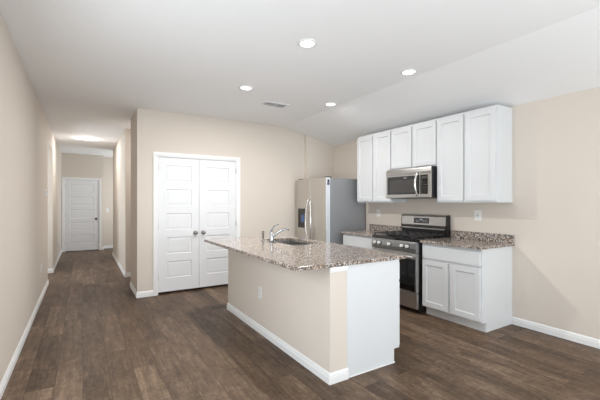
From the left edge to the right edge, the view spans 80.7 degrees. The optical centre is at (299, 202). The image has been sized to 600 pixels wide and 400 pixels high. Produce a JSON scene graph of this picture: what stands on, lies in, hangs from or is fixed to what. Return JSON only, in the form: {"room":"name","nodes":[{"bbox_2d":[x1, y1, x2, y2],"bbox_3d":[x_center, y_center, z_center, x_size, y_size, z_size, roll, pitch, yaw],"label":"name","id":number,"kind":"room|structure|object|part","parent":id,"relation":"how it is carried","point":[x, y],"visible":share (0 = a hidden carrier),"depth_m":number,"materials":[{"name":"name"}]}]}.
{"room":"kitchen","nodes":[
{"label":"kitchen","id":0,"kind":"room"},
{"bbox_2d":[0,12,60,382],"bbox_3d":[-2.128,0.010,2.389,0.120,2.730,18.300,0,0,-32],"label":"wall","id":1,"kind":"structure","parent":0,"point":[30,153],"depth_m":3.44,"materials":[{"name":"beige paint"}]},
{"bbox_2d":[0,249,61,399],"bbox_3d":[-1.962,1.333,2.133,0.134,0.083,17.690,0,0,-32],"label":"baseboard","id":2,"kind":"structure","parent":1,"relation":"attached to","point":[4,382],"depth_m":3.34,"materials":[{"name":"white paint"}]},
{"bbox_2d":[61,153,112,248],"bbox_3d":[-5.647,0.010,10.609,2.500,2.730,0.610,0,0,-32],"label":"wall","id":3,"kind":"structure","parent":0,"point":[72,165],"depth_m":10.20,"materials":[{"name":"beige paint"}]},
{"bbox_2d":[62,177,100,251],"bbox_3d":[-6.165,0.342,9.992,0.944,2.066,0.138,0,0,-32],"label":"door frame","id":4,"kind":"structure","parent":3,"relation":"attached to","point":[63,178],"depth_m":9.74,"materials":[{"name":"white paint"}]},
{"bbox_2d":[65,180,98,250],"bbox_3d":[-6.141,0.368,9.944,0.812,1.977,0.099,0,0,-32],"label":"door","id":5,"kind":"structure","parent":3,"relation":"in","point":[81,196],"depth_m":9.96,"materials":[{"name":"white paint"}]},
{"bbox_2d":[101,245,112,249],"bbox_3d":[-5.157,1.333,10.727,1.541,0.083,0.324,0,0,-32],"label":"baseboard","id":6,"kind":"structure","parent":3,"relation":"attached to","point":[107,246],"depth_m":10.54,"materials":[{"name":"white paint"}]},
{"bbox_2d":[113,128,130,272],"bbox_3d":[-3.463,0.010,8.172,1.333,2.730,3.150,0,0,-32],"label":"wall","id":7,"kind":"structure","parent":0,"point":[122,150],"depth_m":6.96,"materials":[{"name":"beige paint"}]},
{"bbox_2d":[112,252,130,276],"bbox_3d":[-3.985,1.333,7.851,0.134,0.083,3.178,0,0,-32],"label":"baseboard","id":8,"kind":"structure","parent":7,"relation":"attached to","point":[128,274],"depth_m":6.99,"materials":[{"name":"white paint"}]},
{"bbox_2d":[131,108,332,291],"bbox_3d":[-1.062,0.010,6.312,3.473,2.730,0.875,0,0,-32],"label":"wall","id":9,"kind":"structure","parent":0,"point":[272,158],"depth_m":5.91,"materials":[{"name":"beige paint"}]},
{"bbox_2d":[130,281,152,297],"bbox_3d":[-1.350,1.333,6.167,2.859,0.083,0.848,0,0,-32],"label":"baseboard","id":10,"kind":"structure","parent":9,"relation":"attached to","point":[143,293],"depth_m":5.14,"materials":[{"name":"white paint"}]},
{"bbox_2d":[158,157,198,292],"bbox_3d":[-1.842,0.335,5.380,0.615,2.013,0.099,0,0,-32],"label":"door","id":11,"kind":"structure","parent":9,"relation":"in","point":[178,178],"depth_m":5.39,"materials":[{"name":"white paint"}]},
{"bbox_2d":[153,152,239,295],"bbox_3d":[-1.607,0.316,5.588,1.356,2.118,0.138,0,0,-32],"label":"door frame","id":12,"kind":"structure","parent":9,"relation":"attached to","point":[156,155],"depth_m":5.21,"materials":[{"name":"white paint"}]},
{"bbox_2d":[199,160,235,286],"bbox_3d":[-1.315,0.335,5.704,0.615,2.013,0.099,0,0,-32],"label":"door","id":13,"kind":"structure","parent":9,"relation":"in","point":[217,179],"depth_m":5.70,"materials":[{"name":"white paint"}]},
{"bbox_2d":[228,250,346,372],"bbox_3d":[-0.278,0.934,3.648,0.165,0.882,2.195,0,0,-32],"label":"wall","id":14,"kind":"structure","parent":0,"point":[307,310],"depth_m":3.06,"materials":[{"name":"beige paint"}]},
{"bbox_2d":[258,286,261,298],"bbox_3d":[-0.419,0.950,3.710,0.009,0.122,0.078,0,0,-32],"label":"wall outlet","id":15,"kind":"object","parent":14,"relation":"attached to","point":[259,287],"visible":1,"depth_m":3.70,"materials":[{"name":"white plastic"}]},
{"bbox_2d":[227,303,348,384],"bbox_3d":[-0.281,1.333,3.646,0.186,0.083,2.223,0,0,-32],"label":"baseboard","id":16,"kind":"structure","parent":14,"relation":"attached to","point":[343,374],"depth_m":3.08,"materials":[{"name":"white paint"}]},
{"bbox_2d":[330,266,347,272],"bbox_3d":[0.299,0.514,2.708,0.172,0.042,0.012,0,0,-32],"label":"trim","id":17,"kind":"structure","parent":14,"relation":"attached to","point":[340,268],"depth_m":2.70,"materials":[{"name":"white paint"}]},
{"bbox_2d":[0,0,599,156],"bbox_3d":[-0.657,-1.306,3.224,6.260,0.498,18.420,0,0,-32],"label":"ceiling","id":18,"kind":"structure","parent":0,"point":[89,65],"depth_m":3.26,"materials":[{"name":"white paint"}]},
{"bbox_2d":[239,85,252,89],"bbox_3d":[-0.637,-1.350,4.175,0.176,0.010,0.176,0,0,-32],"label":"recessed light","id":19,"kind":"object","parent":18,"relation":"in","point":[243,87],"visible":1,"depth_m":4.16,"materials":[{"name":"white plastic"}]},
{"bbox_2d":[260,101,288,107],"bbox_3d":[-0.348,-1.348,4.888,0.360,0.012,0.200,0,0,-32],"label":"ceiling vent","id":20,"kind":"object","parent":18,"relation":"in","point":[266,103],"visible":1,"depth_m":4.87,"materials":[{"name":"white metal"}]},
{"bbox_2d":[297,39,317,47],"bbox_3d":[0.062,-1.350,3.009,0.176,0.010,0.176,0,0,-32],"label":"recessed light","id":21,"kind":"object","parent":18,"relation":"in","point":[303,43],"visible":1,"depth_m":3.00,"materials":[{"name":"white paint"}]},
{"bbox_2d":[324,102,336,105],"bbox_3d":[0.423,-1.350,4.875,0.176,0.010,0.176,0,0,-32],"label":"recessed light","id":22,"kind":"object","parent":18,"relation":"in","point":[328,103],"visible":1,"depth_m":4.87,"materials":[{"name":"white plastic"}]},
{"bbox_2d":[400,69,417,74],"bbox_3d":[1.131,-1.350,3.667,0.176,0.010,0.176,0,0,-32],"label":"recessed light","id":23,"kind":"object","parent":18,"relation":"in","point":[406,71],"visible":1,"depth_m":3.65,"materials":[{"name":"white plastic"}]},
{"bbox_2d":[1,248,599,399],"bbox_3d":[-0.657,1.425,3.224,6.260,0.100,18.420,0,0,-32],"label":"floor","id":24,"kind":"structure","parent":0,"point":[89,337],"depth_m":3.15,"materials":[{"name":"brown wood"}]},
{"bbox_2d":[296,176,364,244],"bbox_3d":[0.497,0.480,6.196,0.878,1.789,0.923,0,0,-32],"label":"refrigerator","id":25,"kind":"object","parent":24,"relation":"on","point":[326,206],"visible":0.59,"depth_m":5.83,"materials":[{"name":"grey metal"}]},
{"bbox_3d":[0.025,0.278,6.226,0.012,0.335,0.210,0,0,-32],"label":"dispenser frame","id":26,"kind":"part","parent":25,"relation":"part of","materials":[{"name":"grey plastic"}]},
{"bbox_3d":[0.088,0.435,6.218,0.088,1.670,0.454,0,0,-32],"label":"door","id":27,"kind":"part","parent":25,"relation":"part of","materials":[{"name":"silver metal"}]},
{"bbox_3d":[0.121,0.330,6.028,0.093,0.776,0.033,0,0,26],"label":"handle","id":28,"kind":"part","parent":25,"relation":"part of","materials":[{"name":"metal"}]},
{"bbox_3d":[0.174,0.330,5.942,0.033,0.776,0.094,0,0,1],"label":"handle","id":29,"kind":"part","parent":25,"relation":"part of","materials":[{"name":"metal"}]},
{"bbox_3d":[0.331,0.435,5.825,0.088,1.670,0.459,0,0,-32],"label":"door","id":30,"kind":"part","parent":25,"relation":"part of","materials":[{"name":"silver metal"}]},
{"bbox_2d":[343,234,372,248],"bbox_3d":[1.134,0.934,5.473,0.610,0.882,0.745,0,0,-32],"label":"base cabinet","id":31,"kind":"object","parent":24,"relation":"on","point":[359,241],"visible":0.13,"depth_m":5.33,"materials":[{"name":"white paint"}]},
{"bbox_2d":[340,224,401,236],"bbox_3d":[1.117,0.429,5.474,0.639,0.124,0.766,0,0,-32],"label":"countertop","id":32,"kind":"structure","parent":31,"relation":"on","point":[373,228],"depth_m":5.56,"materials":[{"name":"stone"}]},
{"bbox_2d":[347,259,399,377],"bbox_3d":[0.399,0.934,3.277,0.599,0.882,0.866,0,0,-32],"label":"base cabinet","id":33,"kind":"object","parent":24,"relation":"on","point":[373,289],"visible":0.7,"depth_m":2.89,"materials":[{"name":"white paint"}]},
{"bbox_2d":[204,235,405,271],"bbox_3d":[-0.136,0.476,3.738,1.117,0.030,2.234,0,0,-32],"label":"countertop","id":34,"kind":"structure","parent":33,"relation":"on","point":[313,255],"depth_m":3.24,"materials":[{"name":"stone"}]},
{"bbox_2d":[267,224,288,242],"bbox_3d":[-0.249,0.355,4.138,0.237,0.211,0.170,0,0,-32],"label":"faucet","id":35,"kind":"object","parent":34,"relation":"on","point":[272,235],"visible":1,"depth_m":4.08,"materials":[{"name":"silver metal"}]},
{"bbox_3d":[-0.231,0.358,4.124,0.225,0.118,0.028,0,0,-20],"label":"spout","id":36,"kind":"part","parent":35,"relation":"part of","materials":[{"name":"silver metal"}]},
{"bbox_2d":[275,240,308,245],"bbox_3d":[-0.098,0.600,4.167,0.411,0.216,0.740,0,0,-32],"label":"sink","id":37,"kind":"object","parent":34,"relation":"in","point":[289,242],"visible":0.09,"depth_m":4.48,"materials":[{"name":"metal"}]},
{"bbox_3d":[-0.194,0.601,4.324,0.384,0.213,0.345,0,0,-32],"label":"bowl","id":38,"kind":"part","parent":37,"relation":"part of","materials":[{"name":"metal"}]},
{"bbox_3d":[0.600,1.369,2.896,0.501,0.011,0.005,0,0,-32],"label":"shoe molding","id":39,"kind":"part","parent":33,"relation":"part of","materials":[{"name":"white paint"}]},
{"bbox_3d":[0.756,0.971,3.248,0.020,0.545,0.400,0,0,-32],"label":"door","id":40,"kind":"part","parent":33,"relation":"part of","materials":[{"name":"white paint"}]},
{"bbox_2d":[371,214,450,312],"bbox_3d":[1.472,0.773,4.781,0.721,1.203,0.771,0,0,-32],"label":"gas range","id":41,"kind":"object","parent":24,"relation":"on","point":[415,227],"visible":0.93,"depth_m":4.52,"materials":[{"name":"silver metal"}]},
{"bbox_3d":[1.234,0.873,4.635,0.046,0.480,0.767,0,0,-32],"label":"oven door","id":42,"kind":"part","parent":41,"relation":"part of","materials":[{"name":"black glass"}]},
{"bbox_3d":[1.230,0.559,4.632,0.059,0.136,0.769,0,0,-32],"label":"control panel","id":43,"kind":"part","parent":41,"relation":"part of","materials":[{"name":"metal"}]},
{"bbox_3d":[1.237,1.216,4.636,0.040,0.187,0.767,0,0,-32],"label":"drawer","id":44,"kind":"part","parent":41,"relation":"part of","materials":[{"name":"silver metal"}]},
{"bbox_2d":[373,234,450,241],"bbox_3d":[1.500,0.472,4.798,0.657,0.038,0.771,0,0,-32],"label":"cooktop","id":45,"kind":"object","parent":41,"relation":"in","point":[381,237],"depth_m":4.61,"materials":[{"name":"black metal"}]},
{"bbox_2d":[422,243,511,332],"bbox_3d":[1.944,0.934,4.157,0.610,0.882,0.761,0,0,-32],"label":"base cabinet","id":46,"kind":"object","parent":24,"relation":"on","point":[472,288],"visible":0.88,"depth_m":3.89,"materials":[{"name":"white paint"}]},
{"bbox_3d":[1.592,0.976,4.166,0.020,0.555,0.348,0,0,-32],"label":"door","id":47,"kind":"part","parent":46,"relation":"part of","materials":[{"name":"white paint"}]},
{"bbox_3d":[1.692,0.597,4.003,0.021,0.150,0.732,0,0,-32],"label":"drawer","id":48,"kind":"part","parent":46,"relation":"part of","materials":[{"name":"white paint"}]},
{"bbox_3d":[1.794,0.976,3.839,0.020,0.555,0.348,0,0,-32],"label":"door","id":49,"kind":"part","parent":46,"relation":"part of","materials":[{"name":"white paint"}]},
{"bbox_2d":[420,230,513,249],"bbox_3d":[1.937,0.429,4.140,0.639,0.124,0.783,0,0,-32],"label":"countertop","id":50,"kind":"structure","parent":46,"relation":"on","point":[464,239],"depth_m":4.14,"materials":[{"name":"stone"}]},
{"bbox_2d":[333,87,599,339],"bbox_3d":[3.480,0.020,2.359,0.120,2.710,12.370,0,0,-32],"label":"wall","id":51,"kind":"structure","parent":0,"point":[552,216],"depth_m":3.68,"materials":[{"name":"beige paint"}]},
{"bbox_2d":[357,129,405,201],"bbox_3d":[1.261,-0.530,5.538,0.324,1.066,0.747,0,0,-32],"label":"upper cabinet","id":52,"kind":"object","parent":51,"relation":"attached to","point":[373,150],"visible":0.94,"depth_m":5.44,"materials":[{"name":"white paint"}]},
{"bbox_3d":[1.033,-0.526,5.619,0.020,1.014,0.347,0,0,-32],"label":"door","id":53,"kind":"part","parent":52,"relation":"part of","materials":[{"name":"white paint"}]},
{"bbox_3d":[1.230,-0.526,5.298,0.020,1.014,0.347,0,0,-32],"label":"door","id":54,"kind":"part","parent":52,"relation":"part of","materials":[{"name":"white paint"}]},
{"bbox_2d":[369,224,401,230],"bbox_3d":[1.380,0.414,5.636,0.020,0.094,0.766,0,0,-32],"label":"backsplash","id":55,"kind":"structure","parent":51,"relation":"attached to","point":[371,226],"depth_m":5.66,"materials":[{"name":"stone"}]},
{"bbox_2d":[391,119,436,169],"bbox_3d":[1.661,-0.762,4.889,0.324,0.603,0.776,0,0,-32],"label":"upper cabinet","id":56,"kind":"object","parent":51,"relation":"attached to","point":[414,145],"visible":0.76,"depth_m":4.77,"materials":[{"name":"white paint"}]},
{"bbox_3d":[1.429,-0.758,4.976,0.020,0.551,0.362,0,0,-32],"label":"door","id":57,"kind":"part","parent":56,"relation":"part of","materials":[{"name":"white paint"}]},
{"bbox_2d":[386,166,436,198],"bbox_3d":[1.589,-0.255,4.853,0.484,0.408,0.771,0,0,-32],"label":"microwave","id":58,"kind":"object","parent":56,"relation":"attached to","point":[418,182],"visible":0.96,"depth_m":4.69,"materials":[{"name":"silver metal"}]},
{"bbox_3d":[1.406,-0.216,4.840,0.018,0.311,0.600,0,0,-32],"label":"door","id":59,"kind":"part","parent":58,"relation":"part of","materials":[{"name":"silver metal"}]},
{"bbox_3d":[1.402,-0.231,4.827,0.002,0.247,0.559,0,0,-32],"label":"door glass","id":60,"kind":"part","parent":58,"relation":"part of","materials":[{"name":"black glass"}]},
{"bbox_3d":[1.509,-0.238,4.590,0.073,0.327,0.028,0,0,-32],"label":"handle","id":61,"kind":"part","parent":58,"relation":"part of","materials":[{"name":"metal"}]},
{"bbox_3d":[1.608,-0.216,4.512,0.018,0.311,0.168,0,0,-32],"label":"control panel","id":62,"kind":"part","parent":58,"relation":"part of","materials":[{"name":"silver metal"}]},
{"bbox_3d":[1.634,-0.758,4.643,0.020,0.551,0.362,0,0,-32],"label":"door","id":63,"kind":"part","parent":56,"relation":"part of","materials":[{"name":"white paint"}]},
{"bbox_2d":[437,104,511,202],"bbox_3d":[2.065,-0.530,4.233,0.324,1.066,0.763,0,0,-32],"label":"upper cabinet","id":64,"kind":"object","parent":51,"relation":"attached to","point":[474,147],"visible":1,"depth_m":4.03,"materials":[{"name":"white paint"}]},
{"bbox_3d":[1.834,-0.526,4.317,0.020,1.014,0.355,0,0,-32],"label":"door","id":65,"kind":"part","parent":64,"relation":"part of","materials":[{"name":"white paint"}]},
{"bbox_3d":[2.036,-0.526,3.989,0.020,1.014,0.355,0,0,-32],"label":"door","id":66,"kind":"part","parent":64,"relation":"part of","materials":[{"name":"white paint"}]},
{"bbox_2d":[474,210,481,220],"bbox_3d":[2.186,0.162,4.339,0.009,0.128,0.092,0,0,-32],"label":"wall outlet","id":67,"kind":"object","parent":51,"relation":"attached to","point":[477,213],"visible":1,"depth_m":4.33,"materials":[{"name":"white plastic"}]},
{"bbox_2d":[452,230,513,242],"bbox_3d":[2.201,0.414,4.302,0.020,0.094,0.783,0,0,-32],"label":"backsplash","id":68,"kind":"structure","parent":51,"relation":"attached to","point":[507,238],"depth_m":4.25,"materials":[{"name":"stone"}]},
{"bbox_2d":[512,317,599,348],"bbox_3d":[3.392,1.333,2.374,0.014,0.083,3.789,0,0,-32],"label":"baseboard","id":69,"kind":"structure","parent":51,"relation":"attached to","point":[589,341],"depth_m":3.60,"materials":[{"name":"white paint"}]}
]}

